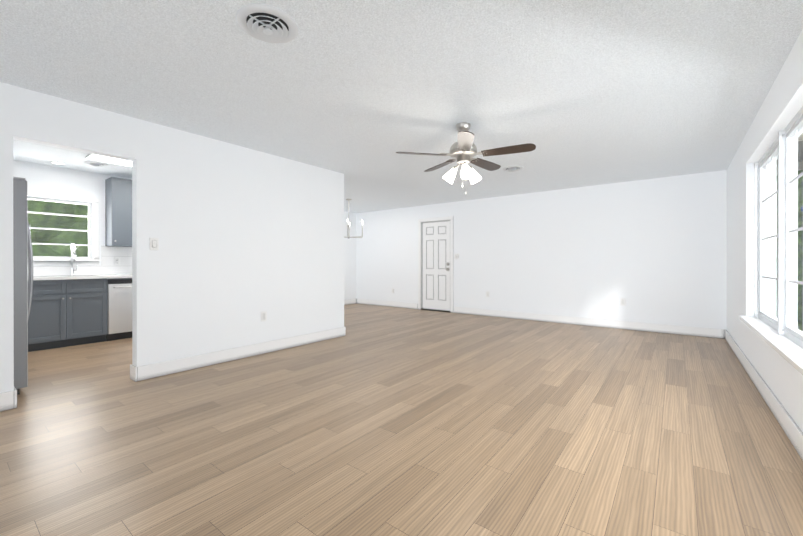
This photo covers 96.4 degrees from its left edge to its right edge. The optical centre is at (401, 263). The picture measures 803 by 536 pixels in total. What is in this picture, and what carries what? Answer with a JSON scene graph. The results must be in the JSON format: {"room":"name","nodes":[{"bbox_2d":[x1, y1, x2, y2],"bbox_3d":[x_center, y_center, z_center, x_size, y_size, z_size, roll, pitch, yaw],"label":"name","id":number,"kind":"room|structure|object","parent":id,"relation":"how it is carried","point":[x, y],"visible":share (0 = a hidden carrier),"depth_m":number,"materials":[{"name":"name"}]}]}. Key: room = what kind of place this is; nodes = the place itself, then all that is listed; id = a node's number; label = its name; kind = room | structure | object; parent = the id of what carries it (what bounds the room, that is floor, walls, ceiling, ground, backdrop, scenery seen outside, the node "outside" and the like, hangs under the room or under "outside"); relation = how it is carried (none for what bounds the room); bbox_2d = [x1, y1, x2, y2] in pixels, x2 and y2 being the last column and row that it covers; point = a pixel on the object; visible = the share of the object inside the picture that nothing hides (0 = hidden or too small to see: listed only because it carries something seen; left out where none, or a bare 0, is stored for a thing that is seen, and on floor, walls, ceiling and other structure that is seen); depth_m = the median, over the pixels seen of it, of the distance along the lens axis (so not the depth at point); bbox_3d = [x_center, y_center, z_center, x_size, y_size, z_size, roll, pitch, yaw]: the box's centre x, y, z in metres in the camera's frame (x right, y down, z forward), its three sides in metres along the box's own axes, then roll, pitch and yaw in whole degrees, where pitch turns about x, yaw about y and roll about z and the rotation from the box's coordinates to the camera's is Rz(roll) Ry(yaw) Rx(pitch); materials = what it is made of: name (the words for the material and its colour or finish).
{"room":"empty living room","nodes":[
{"label":"empty living room","id":0,"kind":"room"},
{"bbox_2d":[0,82,343,392],"bbox_3d":[-2.281,-0.127,3.664,0.120,2.440,4.500,0,0,37],"label":"wall","id":1,"kind":"structure","parent":0,"point":[246,236],"depth_m":3.79,"materials":[{"name":"white paint"}]},
{"bbox_2d":[0,387,16,411],"bbox_3d":[-3.256,1.028,2.300,0.036,0.135,1.086,0,0,37],"label":"baseboard","id":2,"kind":"structure","parent":1,"relation":"attached to","point":[8,400],"depth_m":2.68,"materials":[{"name":"paint"}]},
{"bbox_2d":[150,238,158,249],"bbox_3d":[-2.368,-0.187,3.441,0.012,0.118,0.072,0,0,37],"label":"light switch","id":3,"kind":"object","parent":1,"relation":"attached to","point":[154,243],"visible":1,"depth_m":3.44,"materials":[{"name":"white plastic"}]},
{"bbox_2d":[132,327,343,381],"bbox_3d":[-1.668,1.024,4.370,0.036,0.135,2.636,0,0,37],"label":"baseboard","id":4,"kind":"structure","parent":1,"relation":"attached to","point":[144,372],"depth_m":3.98,"materials":[{"name":"paint"}]},
{"bbox_2d":[261,311,266,321],"bbox_3d":[-1.669,0.641,4.356,0.009,0.118,0.072,0,0,37],"label":"outlet","id":5,"kind":"object","parent":1,"relation":"attached to","point":[264,316],"visible":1,"depth_m":4.36,"materials":[{"name":"white plastic"}]},
{"bbox_2d":[13,160,355,299],"bbox_3d":[-3.620,-0.133,6.707,0.150,2.440,7.700,0,0,37],"label":"wall","id":6,"kind":"structure","parent":0,"point":[48,179],"depth_m":5.27,"materials":[{"name":"white paint"}]},
{"bbox_2d":[28,190,101,264],"bbox_3d":[-4.840,-0.475,5.034,0.150,1.000,0.970,0,0,37],"label":"kitchen window","id":7,"kind":"structure","parent":6,"relation":"in","point":[93,210],"depth_m":5.16,"materials":[{"name":"white paint"}]},
{"bbox_2d":[33,246,131,275],"bbox_3d":[-4.481,-0.052,5.455,0.006,0.437,4.065,0,0,37],"label":"tile backsplash","id":8,"kind":"structure","parent":6,"relation":"attached to","point":[108,255],"depth_m":5.43,"materials":[{"name":"white tile"}]},
{"bbox_2d":[114,257,119,264],"bbox_3d":[-4.397,-0.041,5.551,0.009,0.118,0.072,0,0,37],"label":"outlet","id":9,"kind":"object","parent":8,"relation":"attached to","point":[116,260],"visible":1,"depth_m":5.55,"materials":[{"name":"white plastic"}]},
{"bbox_2d":[105,177,131,246],"bbox_3d":[-4.227,-0.766,5.518,0.328,1.010,0.437,0,0,37],"label":"upper cabinet","id":10,"kind":"object","parent":6,"relation":"attached to","point":[118,212],"visible":0.17,"depth_m":5.34,"materials":[{"name":"grey paint"}]},
{"bbox_2d":[344,299,355,304],"bbox_3d":[-2.185,1.016,8.444,0.016,0.135,3.200,0,0,37],"label":"baseboard","id":11,"kind":"structure","parent":6,"relation":"attached to","point":[346,302],"depth_m":9.49,"materials":[{"name":"paint"}]},
{"bbox_2d":[0,304,802,535],"bbox_3d":[-0.577,1.141,4.376,7.820,0.100,8.000,0,0,37],"label":"floor","id":12,"kind":"structure","parent":0,"point":[376,420],"depth_m":2.22,"materials":[{"name":"wood"}]},
{"bbox_2d":[13,177,32,394],"bbox_3d":[-3.701,0.190,3.004,0.910,1.808,0.844,0,0,37],"label":"refrigerator","id":13,"kind":"object","parent":12,"relation":"on","point":[23,264],"visible":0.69,"depth_m":2.98,"materials":[{"name":"grey metal"}]},
{"bbox_2d":[28,278,106,351],"bbox_3d":[-4.601,0.648,4.810,0.594,0.885,0.916,0,0,37],"label":"base cabinet","id":14,"kind":"object","parent":12,"relation":"on","point":[67,310],"depth_m":4.67,"materials":[{"name":"grey paint"}]},
{"bbox_2d":[33,274,131,281],"bbox_3d":[-4.232,0.186,5.264,0.624,0.037,4.065,0,0,37],"label":"countertop","id":15,"kind":"structure","parent":14,"relation":"on","point":[109,275],"depth_m":4.90,"materials":[{"name":"white stone"}]},
{"bbox_2d":[33,275,71,277],"bbox_3d":[-4.583,0.268,4.837,0.400,0.202,0.700,0,0,37],"label":"sink","id":16,"kind":"object","parent":15,"relation":"in","point":[60,276],"depth_m":4.67,"materials":[{"name":"white ceramic"}]},
{"bbox_2d":[70,244,77,274],"bbox_3d":[-4.612,-0.057,5.070,0.192,0.449,0.086,0,0,37],"label":"kitchen faucet","id":17,"kind":"object","parent":15,"relation":"on","point":[73,257],"visible":1,"depth_m":5.08,"materials":[{"name":"silver metal"}]},
{"bbox_2d":[106,278,131,340],"bbox_3d":[-4.115,0.654,5.399,0.647,0.870,0.596,0,0,37],"label":"dishwasher","id":18,"kind":"object","parent":12,"relation":"on","point":[119,308],"visible":0.48,"depth_m":5.11,"materials":[{"name":"grey metal"}]},
{"bbox_2d":[0,0,802,212],"bbox_3d":[-0.577,-1.399,4.371,7.820,0.100,8.000,0,0,37],"label":"ceiling","id":19,"kind":"structure","parent":0,"point":[358,94],"depth_m":2.63,"materials":[{"name":"white paint"}]},
{"bbox_2d":[51,161,65,164],"bbox_3d":[-4.601,-1.344,4.811,0.152,0.009,0.152,0,0,37],"label":"recessed light","id":20,"kind":"object","parent":19,"relation":"in","point":[55,162],"visible":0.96,"depth_m":4.82,"materials":[{"name":"white plastic"}]},
{"bbox_2d":[84,161,107,166],"bbox_3d":[-4.120,-1.327,4.845,0.250,0.044,0.250,0,0,37],"label":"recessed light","id":21,"kind":"object","parent":19,"relation":"in","point":[96,164],"visible":1,"depth_m":4.80,"materials":[{"name":"white"}]},
{"bbox_2d":[85,154,131,166],"bbox_3d":[-3.494,-1.337,4.907,0.360,0.022,1.200,0,0,37],"label":"panel","id":22,"kind":"object","parent":19,"relation":"attached to","point":[108,159],"visible":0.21,"depth_m":4.62,"materials":[{"name":"white plastic"}]},
{"bbox_2d":[236,4,297,43],"bbox_3d":[-0.752,-1.322,2.023,0.330,0.044,0.330,0,0,37],"label":"ceiling vent","id":23,"kind":"object","parent":19,"relation":"in","point":[266,23],"visible":1,"depth_m":1.99,"materials":[{"name":"grey"}]},
{"bbox_2d":[344,199,362,238],"bbox_3d":[-1.111,-0.936,7.554,0.679,0.834,0.661,0,0,37],"label":"chandelier","id":24,"kind":"object","parent":19,"relation":"hanging from","point":[348,227],"visible":0.75,"depth_m":7.55,"materials":[{"name":"silver metal"}]},
{"bbox_2d":[396,122,535,193],"bbox_3d":[0.639,-1.008,3.511,1.265,0.677,1.248,0,0,37],"label":"ceiling fan","id":25,"kind":"object","parent":19,"relation":"hanging from","point":[463,150],"visible":1,"depth_m":3.42,"materials":[{"name":"brown wood"}]},
{"bbox_2d":[502,166,523,171],"bbox_3d":[1.581,-1.327,5.098,0.290,0.044,0.290,0,0,37],"label":"ceiling vent","id":26,"kind":"object","parent":19,"relation":"in","point":[512,168],"visible":1,"depth_m":5.06,"materials":[{"name":"grey metal"}]},
{"bbox_2d":[356,170,726,329],"bbox_3d":[1.724,-0.134,7.555,7.600,2.440,0.150,0,0,37],"label":"wall","id":27,"kind":"structure","parent":0,"point":[654,251],"depth_m":6.34,"materials":[{"name":"white paint"}]},
{"bbox_2d":[356,299,417,308],"bbox_3d":[-0.409,1.015,9.086,1.995,0.135,0.020,0,0,37],"label":"baseboard","id":28,"kind":"structure","parent":27,"relation":"attached to","point":[368,302],"depth_m":9.03,"materials":[{"name":"paint"}]},
{"bbox_2d":[418,216,452,312],"bbox_3d":[0.810,0.020,8.238,0.936,2.128,0.159,0,0,37],"label":"door frame","id":29,"kind":"structure","parent":27,"relation":"attached to","point":[437,219],"depth_m":8.28,"materials":[{"name":"paint"}]},
{"bbox_2d":[422,221,449,310],"bbox_3d":[0.778,0.050,8.203,0.772,2.013,0.108,0,0,37],"label":"entry door","id":30,"kind":"structure","parent":27,"relation":"in","point":[435,265],"depth_m":8.20,"materials":[{"name":"paint"}]},
{"bbox_2d":[454,307,723,338],"bbox_3d":[2.906,1.020,6.546,4.415,0.135,0.016,0,0,37],"label":"baseboard","id":31,"kind":"structure","parent":27,"relation":"attached to","point":[650,327],"depth_m":6.12,"materials":[{"name":"paint"}]},
{"bbox_2d":[620,298,625,305],"bbox_3d":[3.675,0.638,5.959,0.072,0.118,0.009,0,0,37],"label":"electrical outlet","id":32,"kind":"object","parent":27,"relation":"attached to","point":[622,301],"visible":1,"depth_m":5.95,"materials":[{"name":"white plastic"}]},
{"bbox_2d":[727,29,802,431],"bbox_3d":[2.438,-0.124,2.061,0.220,2.440,8.000,0,0,37],"label":"wall","id":33,"kind":"structure","parent":0,"point":[779,109],"depth_m":3.60,"materials":[{"name":"white paint"}]},
{"bbox_2d":[724,330,802,459],"bbox_3d":[2.344,1.028,2.135,0.016,0.135,7.700,0,0,37],"label":"baseboard","id":34,"kind":"structure","parent":33,"relation":"attached to","point":[783,417],"depth_m":2.65,"materials":[{"name":"paint"}]},
{"bbox_2d":[740,316,802,374],"bbox_3d":[2.296,0.571,2.026,0.129,0.039,4.350,0,0,37],"label":"window sill","id":35,"kind":"structure","parent":33,"relation":"attached to","point":[787,350],"depth_m":2.54,"materials":[{"name":"white wood"}]},
{"bbox_2d":[754,106,802,347],"bbox_3d":[2.359,-0.239,1.976,0.092,1.590,4.270,0,0,37],"label":"living room window","id":36,"kind":"structure","parent":33,"relation":"in","point":[784,147],"depth_m":2.77,"materials":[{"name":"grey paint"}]},
{"bbox_2d":[777,133,802,174],"bbox_3d":[2.999,-1.414,1.944,0.750,0.220,13.000,0,0,37],"label":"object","id":37,"kind":"object","parent":33,"relation":"attached to","point":[800,148],"depth_m":4.48,"materials":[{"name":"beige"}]},
{"label":"outside","id":38,"kind":"structure","parent":0,"visible":0},
{"bbox_3d":[3.138,1.313,3.732,80.000,0.160,70.000,0,0,37],"label":"ground","id":39,"kind":"structure","parent":38,"visible":0},
{"bbox_2d":[28,199,75,242],"bbox_3d":[-8.125,-1.165,6.511,3.584,4.785,3.861,0,0,37],"label":"tree","id":40,"kind":"object","parent":39,"relation":"on","point":[64,208],"depth_m":6.51,"materials":[{"name":"green plant"}]},
{"bbox_2d":[31,222,87,256],"bbox_3d":[-6.798,0.412,6.900,2.760,2.432,3.142,0,0,37],"label":"tree","id":41,"kind":"object","parent":39,"relation":"on","point":[55,250],"depth_m":6.65,"materials":[{"name":"green plant"}]},
{"bbox_2d":[74,204,87,222],"bbox_3d":[-6.983,-1.539,8.596,3.817,5.524,4.484,0,0,37],"label":"tree","id":42,"kind":"object","parent":39,"relation":"on","point":[80,209],"depth_m":6.87,"materials":[{"name":"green plant"}]},
{"bbox_2d":[776,170,802,330],"bbox_3d":[8.024,-0.291,3.104,6.978,4.701,18.124,0,0,37],"label":"hedge","id":43,"kind":"object","parent":39,"relation":"on","point":[800,260],"depth_m":5.39,"materials":[{"name":"green plant"}]}
]}

